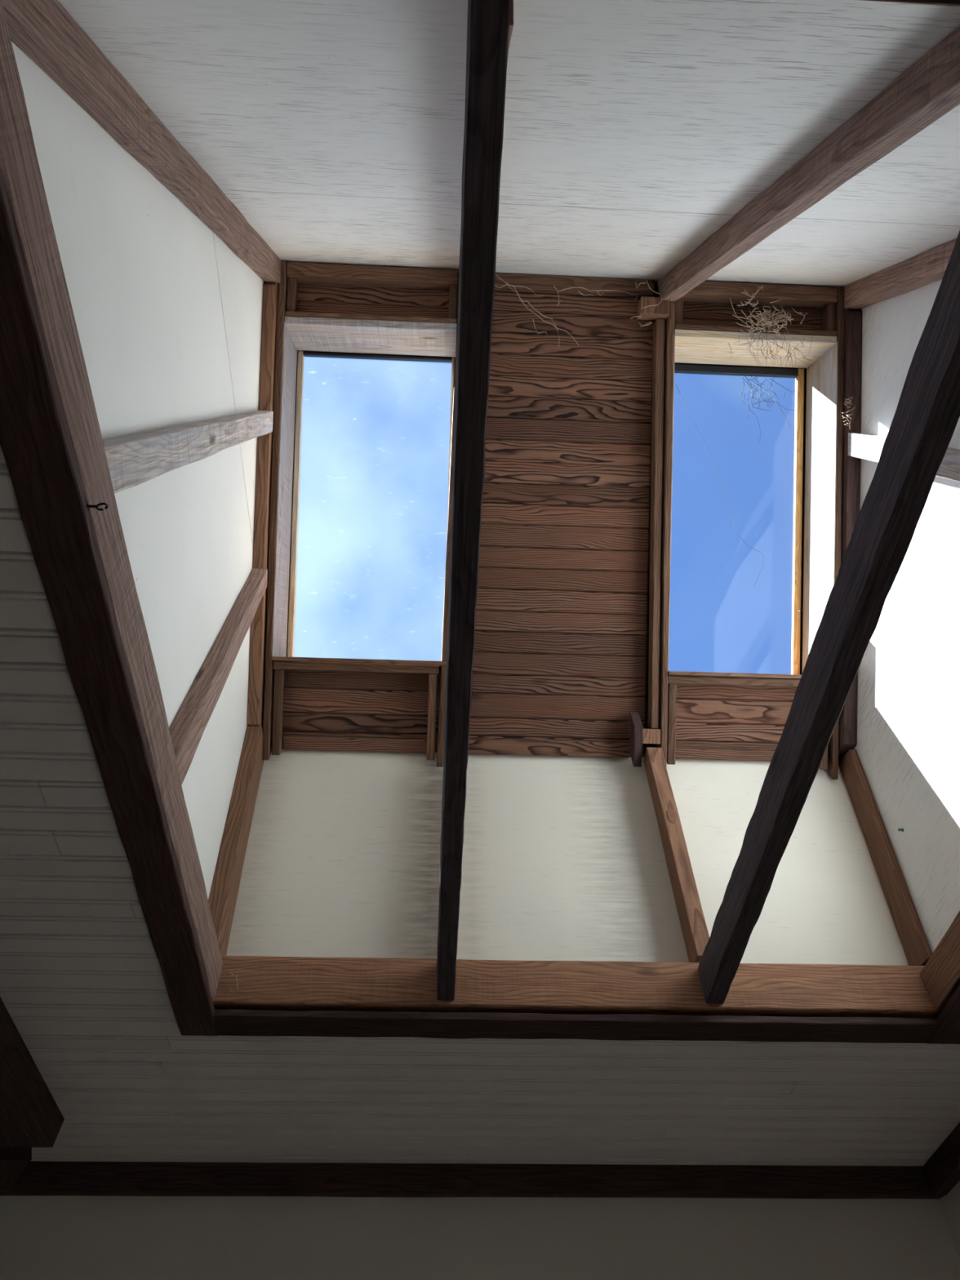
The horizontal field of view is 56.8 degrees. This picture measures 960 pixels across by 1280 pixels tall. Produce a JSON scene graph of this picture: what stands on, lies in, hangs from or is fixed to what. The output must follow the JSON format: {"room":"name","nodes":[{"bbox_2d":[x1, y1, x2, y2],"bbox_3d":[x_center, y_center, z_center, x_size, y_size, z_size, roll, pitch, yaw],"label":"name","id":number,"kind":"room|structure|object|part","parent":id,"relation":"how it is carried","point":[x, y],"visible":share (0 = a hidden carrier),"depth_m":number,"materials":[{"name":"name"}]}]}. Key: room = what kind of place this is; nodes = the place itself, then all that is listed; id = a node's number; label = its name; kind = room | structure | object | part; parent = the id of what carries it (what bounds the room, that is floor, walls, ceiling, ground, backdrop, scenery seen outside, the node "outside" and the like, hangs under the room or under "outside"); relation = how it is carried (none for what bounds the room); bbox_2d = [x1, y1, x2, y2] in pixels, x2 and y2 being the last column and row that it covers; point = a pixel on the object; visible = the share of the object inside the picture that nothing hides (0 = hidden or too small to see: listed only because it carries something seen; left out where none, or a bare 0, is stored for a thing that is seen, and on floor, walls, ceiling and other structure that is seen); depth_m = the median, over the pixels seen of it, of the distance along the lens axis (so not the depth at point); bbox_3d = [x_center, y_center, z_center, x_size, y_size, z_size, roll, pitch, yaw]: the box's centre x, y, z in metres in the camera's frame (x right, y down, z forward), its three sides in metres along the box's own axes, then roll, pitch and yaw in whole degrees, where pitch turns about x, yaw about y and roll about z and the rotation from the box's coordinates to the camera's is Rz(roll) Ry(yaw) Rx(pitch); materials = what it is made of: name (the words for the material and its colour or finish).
{"room":"room with skylights","nodes":[
{"label":"room with skylights","id":0,"kind":"room"},
{"bbox_2d":[11,41,264,898],"bbox_3d":[-0.634,-0.476,1.996,0.035,1.885,2.065,2,-44,-2],"label":"wall","id":1,"kind":"structure","parent":0,"point":[168,317],"depth_m":1.75,"materials":[{"name":"white paint"}]},
{"bbox_2d":[0,167,218,1035],"bbox_3d":[-0.576,0.108,1.383,0.085,0.289,1.926,2,-44,-2],"label":"wooden beam","id":2,"kind":"structure","parent":1,"relation":"attached to","point":[36,445],"depth_m":1.26,"materials":[{"name":"brown wood"}]},
{"bbox_2d":[102,410,273,493],"bbox_3d":[-0.591,-0.443,1.899,0.045,1.187,0.699,2,-44,-2],"label":"cheek girt","id":3,"kind":"object","parent":1,"relation":"attached to","point":[135,460],"visible":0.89,"depth_m":1.64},
{"bbox_2d":[168,568,267,785],"bbox_3d":[-0.614,0.041,2.091,0.045,0.942,0.346,2,-44,-2],"label":"wooden beam","id":4,"kind":"structure","parent":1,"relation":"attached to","point":[187,729],"depth_m":2.00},
{"bbox_2d":[208,725,263,955],"bbox_3d":[-0.637,0.542,2.293,0.044,0.735,0.111,2,-44,-2],"label":"wooden beam","id":5,"kind":"structure","parent":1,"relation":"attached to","point":[223,895],"depth_m":2.28,"materials":[{"name":"brown wood"}]},
{"bbox_3d":[-0.636,-0.756,2.539,0.012,0.634,1.089,2,-52,-2],"label":"panel","id":6,"kind":"part","parent":1,"relation":"part of","materials":[{"name":"white paint"}]},
{"bbox_2d":[246,281,277,730],"bbox_3d":[-0.626,-0.396,2.609,0.035,1.059,0.956,2,-44,-2],"label":"post","id":7,"kind":"object","parent":1,"relation":"attached to","point":[264,442],"visible":0.66,"depth_m":2.53,"materials":[{"name":"brown wood"}]},
{"bbox_2d":[213,955,941,1018],"bbox_3d":[0.224,0.797,2.036,1.698,0.121,0.053,2,-44,-2],"label":"header","id":8,"kind":"object","parent":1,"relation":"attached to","point":[264,983],"visible":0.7,"depth_m":2.02,"materials":[{"name":"brown wood"}]},
{"bbox_2d":[0,0,959,1166],"bbox_3d":[-0.597,-0.710,0.791,4.330,0.815,5.597,2,-44,-2],"label":"ceiling","id":9,"kind":"structure","parent":0,"point":[82,985],"depth_m":2.12,"materials":[{"name":"white wood"}]},
{"bbox_2d":[0,996,64,1147],"bbox_3d":[-1.061,-0.190,1.105,0.199,0.576,3.575,2,-44,-2],"label":"rafter","id":10,"kind":"object","parent":9,"relation":"attached to","point":[30,1117],"visible":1,"depth_m":2.06,"materials":[{"name":"brown wood"}]},
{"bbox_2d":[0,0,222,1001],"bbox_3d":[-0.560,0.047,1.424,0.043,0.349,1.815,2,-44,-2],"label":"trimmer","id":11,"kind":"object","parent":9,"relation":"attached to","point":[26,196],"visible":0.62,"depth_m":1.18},
{"bbox_2d":[86,502,108,511],"bbox_3d":[-0.509,-0.177,1.177,0.032,0.016,0.004,2,-44,-2],"label":"hook","id":12,"kind":"object","parent":11,"relation":"attached to","point":[97,505],"visible":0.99,"depth_m":1.18,"materials":[{"name":"metal"}]},
{"bbox_2d":[436,0,511,1000],"bbox_3d":[-0.035,0.059,1.452,0.044,0.343,1.812,2,-44,-2],"label":"ceiling beam","id":13,"kind":"structure","parent":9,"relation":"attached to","point":[488,20],"depth_m":1.12,"materials":[{"name":"black wood"}]},
{"bbox_2d":[697,230,959,1004],"bbox_3d":[0.572,0.076,1.477,0.045,0.343,1.812,2,-44,-2],"label":"ceiling beam","id":14,"kind":"structure","parent":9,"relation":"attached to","point":[926,415],"depth_m":1.35,"materials":[{"name":"black wood"}]},
{"bbox_2d":[863,0,959,6],"bbox_3d":[0.312,-0.716,0.953,1.750,0.257,0.066,2,-44,-2],"label":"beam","id":15,"kind":"structure","parent":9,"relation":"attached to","point":[891,1],"depth_m":0.87,"materials":[{"name":"wood"}]},
{"bbox_2d":[920,911,959,1011],"bbox_3d":[1.097,0.096,1.491,0.044,0.349,1.815,2,-44,-2],"label":"trimmer","id":16,"kind":"object","parent":9,"relation":"attached to","point":[940,975],"visible":0.91,"depth_m":1.98},
{"bbox_2d":[923,1122,959,1195],"bbox_3d":[1.364,-0.176,1.159,0.037,0.670,4.222,2,-44,-2],"label":"rafter","id":17,"kind":"object","parent":9,"relation":"attached to","point":[942,1169],"visible":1,"depth_m":2.39,"materials":[{"name":"brown wood"}]},
{"bbox_2d":[0,1195,959,1279],"bbox_3d":[-0.713,2.278,1.725,4.250,2.330,0.120,2,-44,-2],"label":"wall","id":18,"kind":"structure","parent":0,"point":[42,1237],"depth_m":2.35,"materials":[{"name":"white paint"}]},
{"bbox_2d":[0,1160,944,1199],"bbox_3d":[-0.725,1.456,2.408,4.013,0.086,0.040,2,-44,-2],"label":"wall plate","id":19,"kind":"object","parent":18,"relation":"attached to","point":[38,1178],"visible":0.74,"depth_m":2.42,"materials":[{"name":"brown wood"}]},
{"bbox_2d":[0,1146,31,1189],"bbox_3d":[-1.232,1.338,2.285,0.111,0.077,0.324,22,-48,-21],"label":"diagonal brace","id":20,"kind":"object","parent":19,"relation":"attached to","point":[14,1161],"visible":0.77,"depth_m":2.20,"materials":[{"name":"brown wood"}]},
{"bbox_2d":[57,0,959,287],"bbox_3d":[0.282,-0.958,1.873,1.860,1.496,1.036,2,-44,-2],"label":"ceiling","id":21,"kind":"structure","parent":0,"point":[635,131],"depth_m":1.46,"materials":[{"name":"white paint"}]},
{"bbox_2d":[1,0,280,283],"bbox_3d":[-0.573,-0.917,1.797,0.045,1.455,0.951,2,-44,-2],"label":"rafter","id":22,"kind":"object","parent":21,"relation":"attached to","point":[44,30],"visible":0.98,"depth_m":1.36,"materials":[{"name":"brown wood"}]},
{"bbox_2d":[506,0,513,71],"bbox_3d":[-0.010,-0.901,1.820,0.042,1.455,0.951,2,-44,-2],"label":"rafter","id":23,"kind":"object","parent":21,"relation":"attached to","point":[511,17],"visible":0.02,"depth_m":1.01,"materials":[{"name":"brown wood"}]},
{"bbox_3d":[0.266,-1.023,2.306,1.780,0.751,0.012,2,-78,-2],"label":"panel","id":24,"kind":"part","parent":21,"relation":"part of","materials":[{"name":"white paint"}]},
{"bbox_2d":[656,25,959,301],"bbox_3d":[0.583,-0.883,1.844,0.047,1.455,0.951,2,-44,-2],"label":"rafter","id":25,"kind":"object","parent":21,"relation":"attached to","point":[929,89],"visible":1,"depth_m":1.43,"materials":[{"name":"brown wood"}]},
{"bbox_2d":[635,280,662,308],"bbox_3d":[0.492,-1.006,2.581,0.076,0.066,0.055,-3,-44,2],"label":"tendrils","id":26,"kind":"object","parent":25,"relation":"attached to","point":[646,280],"visible":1,"depth_m":2.58,"materials":[{"name":"brown plant"}]},
{"bbox_2d":[843,238,956,309],"bbox_3d":[1.136,-0.867,1.867,0.048,1.455,0.951,2,-44,-2],"label":"rafter","id":27,"kind":"object","parent":21,"relation":"attached to","point":[930,266],"visible":0.91,"depth_m":2.33,"materials":[{"name":"brown wood"}]},
{"bbox_2d":[279,272,822,760],"bbox_3d":[0.232,-0.391,2.683,1.860,1.162,1.047,2,-44,-2],"label":"wall","id":28,"kind":"structure","parent":0,"point":[561,657],"depth_m":2.65,"materials":[{"name":"brown wood"}]},
{"bbox_2d":[262,261,287,759],"bbox_3d":[-0.595,-0.385,2.578,0.023,1.114,0.992,2,-44,-2],"label":"wooden post","id":29,"kind":"object","parent":28,"relation":"attached to","point":[282,296],"visible":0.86,"depth_m":2.56,"materials":[{"name":"brown wood"}]},
{"bbox_2d":[271,661,439,759],"bbox_3d":[-0.359,0.196,2.566,0.474,0.234,0.192,2,-44,-2],"label":"frame","id":30,"kind":"object","parent":28,"relation":"attached to","point":[278,674],"visible":1,"depth_m":2.55,"materials":[{"name":"brown wood"}]},
{"bbox_3d":[-0.356,0.080,2.580,0.474,0.023,0.052,2,-2,-2],"label":"rail","id":31,"kind":"part","parent":30,"relation":"part of","materials":[{"name":"brown wood"}]},
{"bbox_2d":[271,315,457,668],"bbox_3d":[-0.337,-0.426,2.714,0.620,0.942,0.885,2,-44,-2],"label":"window","id":32,"kind":"structure","parent":28,"relation":"in","point":[303,336],"depth_m":2.69,"materials":[{"name":"brown wood"}]},
{"bbox_3d":[-0.349,0.064,2.657,0.500,0.012,0.226,2,-2,-2],"label":"sill","id":33,"kind":"part","parent":32,"relation":"part of","materials":[{"name":"wood"}]},
{"bbox_3d":[-0.351,0.082,2.786,0.469,0.020,0.018,2,-2,-2],"label":"sash rail","id":34,"kind":"part","parent":32,"relation":"part of","materials":[{"name":"yellow wood"}]},
{"bbox_3d":[-0.324,-0.898,2.820,0.469,0.009,0.021,2,-2,-2],"label":"sash rail","id":35,"kind":"part","parent":32,"relation":"part of","materials":[{"name":"metal"}]},
{"bbox_2d":[285,262,457,323],"bbox_3d":[-0.316,-1.014,2.618,0.497,0.152,0.145,2,-44,-2],"label":"frame","id":36,"kind":"object","parent":28,"relation":"attached to","point":[303,273],"visible":0.82,"depth_m":2.60,"materials":[{"name":"brown wood"}]},
{"bbox_3d":[-0.318,-0.941,2.615,0.497,0.013,0.055,2,-2,-2],"label":"foot rail","id":37,"kind":"part","parent":36,"relation":"part of","materials":[{"name":"wood"}]},
{"bbox_3d":[-0.314,-1.073,2.620,0.497,0.041,0.055,2,-2,-2],"label":"head rail","id":38,"kind":"part","parent":36,"relation":"part of","materials":[{"name":"brown wood"}]},
{"bbox_2d":[436,292,458,767],"bbox_3d":[-0.081,-0.368,2.596,0.026,1.120,0.993,3,-44,-3],"label":"board","id":39,"kind":"object","parent":28,"relation":"attached to","point":[440,756],"visible":0.47,"depth_m":2.57,"materials":[{"name":"brown wood"}]},
{"bbox_2d":[495,274,578,347],"bbox_3d":[0.162,-0.969,2.644,0.292,0.156,0.048,22,-48,-22],"label":"tendrils","id":40,"kind":"object","parent":28,"relation":"attached to","point":[495,274],"visible":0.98,"depth_m":2.63,"materials":[{"name":"brown plant"}]},
{"bbox_2d":[494,284,637,306],"bbox_3d":[0.256,-1.021,2.636,0.431,0.048,0.043,2,-44,-2],"label":"tendrils","id":41,"kind":"object","parent":28,"relation":"attached to","point":[506,284],"visible":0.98,"depth_m":2.64,"materials":[{"name":"brown plant"}]},
{"bbox_2d":[656,301,675,767],"bbox_3d":[0.550,-0.350,2.623,0.023,1.117,0.992,1,-44,-2],"label":"wooden post","id":42,"kind":"object","parent":28,"relation":"attached to","point":[669,330],"visible":0.67,"depth_m":2.61,"materials":[{"name":"brown wood"}]},
{"bbox_2d":[637,296,669,319],"bbox_3d":[0.512,-0.980,2.626,0.084,0.069,0.069,2,-44,-2],"label":"block","id":43,"kind":"object","parent":42,"relation":"attached to","point":[661,311],"visible":0.92,"depth_m":2.60,"materials":[{"name":"brown wood"}]},
{"bbox_2d":[630,315,652,326],"bbox_3d":[0.472,-0.935,2.603,0.062,0.028,0.020,14,-46,-14],"label":"tendrils","id":44,"kind":"object","parent":43,"relation":"attached to","point":[633,316],"visible":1,"depth_m":2.60,"materials":[{"name":"brown plant"}]},
{"bbox_2d":[666,675,827,769],"bbox_3d":[0.787,0.234,2.613,0.482,0.226,0.186,2,-44,-2],"label":"frame","id":45,"kind":"object","parent":28,"relation":"attached to","point":[672,688],"visible":0.51,"depth_m":2.59,"materials":[{"name":"brown wood"}]},
{"bbox_3d":[0.790,0.123,2.626,0.482,0.023,0.052,2,-2,-2],"label":"rail","id":46,"kind":"part","parent":45,"relation":"part of","materials":[{"name":"brown wood"}]},
{"bbox_2d":[667,328,837,679],"bbox_3d":[0.800,-0.394,2.761,0.607,0.958,0.900,2,-44,-2],"label":"window","id":47,"kind":"structure","parent":28,"relation":"in","point":[695,351],"depth_m":2.76,"materials":[{"name":"brown wood"}]},
{"bbox_2d":[675,385,763,586],"bbox_3d":[0.759,-0.492,2.763,0.062,0.470,0.495,-21,-48,20],"label":"strand","id":48,"kind":"object","parent":47,"relation":"hanging from","point":[676,385],"visible":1,"depth_m":2.78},
{"bbox_3d":[0.788,0.107,2.703,0.487,0.012,0.226,2,-2,-2],"label":"sill","id":49,"kind":"part","parent":47,"relation":"part of","materials":[{"name":"brown wood"}]},
{"bbox_3d":[0.806,-0.870,2.866,0.442,0.024,0.021,2,-2,-2],"label":"sash rail","id":50,"kind":"part","parent":47,"relation":"part of","materials":[{"name":"black metal"}]},
{"bbox_2d":[729,285,805,344],"bbox_3d":[0.853,-0.955,2.608,0.216,0.132,0.130,-9,-45,9],"label":"dried plant","id":51,"kind":"object","parent":47,"relation":"on","point":[762,319],"visible":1,"depth_m":2.61,"materials":[{"name":"plant"}]},
{"bbox_2d":[740,373,796,440],"bbox_3d":[0.905,-0.727,2.791,0.179,0.157,0.146,2,-44,-2],"label":"dangling rootlet","id":52,"kind":"object","parent":47,"relation":"hanging from","point":[749,374],"visible":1,"depth_m":2.79,"materials":[{"name":"brown plant"}]},
{"bbox_2d":[728,324,813,370],"bbox_3d":[0.860,-0.865,2.623,0.257,0.119,0.102,2,-44,-2],"label":"tendrils","id":53,"kind":"object","parent":47,"relation":"hanging from","point":[788,350],"visible":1,"depth_m":2.62,"materials":[{"name":"brown plant"}]},
{"bbox_2d":[675,280,837,336],"bbox_3d":[0.822,-0.987,2.664,0.485,0.143,0.136,2,-44,-2],"label":"frame","id":54,"kind":"object","parent":28,"relation":"attached to","point":[825,298],"visible":0.64,"depth_m":2.64,"materials":[{"name":"brown wood"}]},
{"bbox_3d":[0.820,-0.920,2.662,0.485,0.013,0.055,2,-2,-2],"label":"foot rail","id":55,"kind":"part","parent":54,"relation":"part of","materials":[{"name":"brown wood"}]},
{"bbox_3d":[0.823,-1.038,2.666,0.485,0.044,0.055,2,-2,-2],"label":"head rail","id":56,"kind":"part","parent":54,"relation":"part of","materials":[{"name":"brown wood"}]},
{"bbox_2d":[826,286,844,779],"bbox_3d":[1.059,-0.332,2.641,0.021,1.126,0.992,2,-44,-2],"label":"board","id":57,"kind":"object","parent":28,"relation":"attached to","point":[833,745],"visible":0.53,"depth_m":2.63,"materials":[{"name":"brown wood"}]},
{"bbox_2d":[226,748,909,965],"bbox_3d":[0.215,0.643,2.352,1.810,0.820,0.030,2,-44,-2],"label":"wall","id":58,"kind":"structure","parent":0,"point":[563,857],"depth_m":2.37,"materials":[{"name":"white paint"}]},
{"bbox_2d":[213,1009,938,1043],"bbox_3d":[0.224,0.867,1.989,1.608,0.030,0.084,2,-44,-2],"label":"trim","id":59,"kind":"structure","parent":58,"relation":"attached to","point":[628,1027],"depth_m":1.98,"materials":[{"name":"brown wood"}]},
{"bbox_2d":[643,746,709,962],"bbox_3d":[0.517,0.556,2.373,0.079,0.635,0.093,2,-44,-2],"label":"stud","id":60,"kind":"object","parent":58,"relation":"attached to","point":[695,935],"visible":0.97,"depth_m":2.32,"materials":[{"name":"brown wood"}]},
{"bbox_2d":[629,711,642,766],"bbox_3d":[0.454,0.288,2.583,0.024,0.153,0.094,2,-44,-2],"label":"block","id":61,"kind":"object","parent":60,"relation":"attached to","point":[636,726],"visible":1,"depth_m":2.56,"materials":[{"name":"brown wood"}]},
{"bbox_2d":[642,728,660,743],"bbox_3d":[0.496,0.280,2.594,0.054,0.059,0.059,2,-44,-2],"label":"block","id":62,"kind":"object","parent":60,"relation":"on","point":[650,735],"visible":0.77,"depth_m":2.57,"materials":[{"name":"brown wood"}]},
{"bbox_2d":[647,319,665,728],"bbox_3d":[0.522,-0.346,2.635,0.027,0.932,0.847,1,-44,-2],"label":"post","id":63,"kind":"object","parent":62,"relation":"on","point":[659,326],"visible":1,"depth_m":2.62,"materials":[{"name":"brown wood"}]},
{"bbox_2d":[853,279,959,953],"bbox_3d":[1.155,-0.423,2.069,0.035,1.885,2.065,2,-44,-2],"label":"wall","id":64,"kind":"structure","parent":0,"point":[909,758],"depth_m":2.27,"materials":[{"name":"white paint"}]},
{"bbox_2d":[838,308,862,761],"bbox_3d":[1.090,-0.342,2.677,0.041,1.067,0.955,2,-44,-2],"label":"post","id":65,"kind":"object","parent":64,"relation":"attached to","point":[851,496],"visible":0.42,"depth_m":2.61,"materials":[{"name":"brown wood"}]},
{"bbox_2d":[843,397,854,426],"bbox_3d":[1.075,-0.664,2.591,0.038,0.073,0.065,15,-46,-15],"label":"twig","id":66,"kind":"object","parent":65,"relation":"attached to","point":[849,397],"visible":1,"depth_m":2.59,"materials":[{"name":"brown plant"}]},
{"bbox_2d":[838,749,932,965],"bbox_3d":[1.084,0.570,2.399,0.021,0.643,0.090,2,-44,-2],"label":"stud","id":67,"kind":"object","parent":64,"relation":"attached to","point":[917,951],"visible":0.92,"depth_m":2.36,"materials":[{"name":"brown wood"}]},
{"bbox_2d":[848,432,959,481],"bbox_3d":[1.120,-0.390,1.975,0.042,1.194,0.698,2,-44,-2],"label":"cheek girt","id":68,"kind":"object","parent":64,"relation":"attached to","point":[862,446],"visible":0.47,"depth_m":2.43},
{"bbox_2d":[870,613,959,741],"bbox_3d":[1.098,0.096,2.163,0.041,0.936,0.376,2,-44,-2],"label":"cheek girt","id":69,"kind":"object","parent":64,"relation":"attached to","point":[941,695],"visible":0.73,"depth_m":2.18,"materials":[{"name":"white wood"}]},
{"bbox_2d":[926,985,959,1044],"bbox_3d":[1.114,0.158,1.452,0.086,0.289,1.926,2,-44,-2],"label":"trim","id":70,"kind":"structure","parent":64,"relation":"attached to","point":[948,1031],"depth_m":1.99,"materials":[{"name":"brown wood"}]},
{"bbox_2d":[938,1180,959,1264],"bbox_3d":[1.478,0.133,0.096,0.120,3.120,5.415,2,-44,-2],"label":"wall","id":71,"kind":"structure","parent":0,"point":[950,1202],"depth_m":2.40,"materials":[{"name":"white paint"}]}
]}

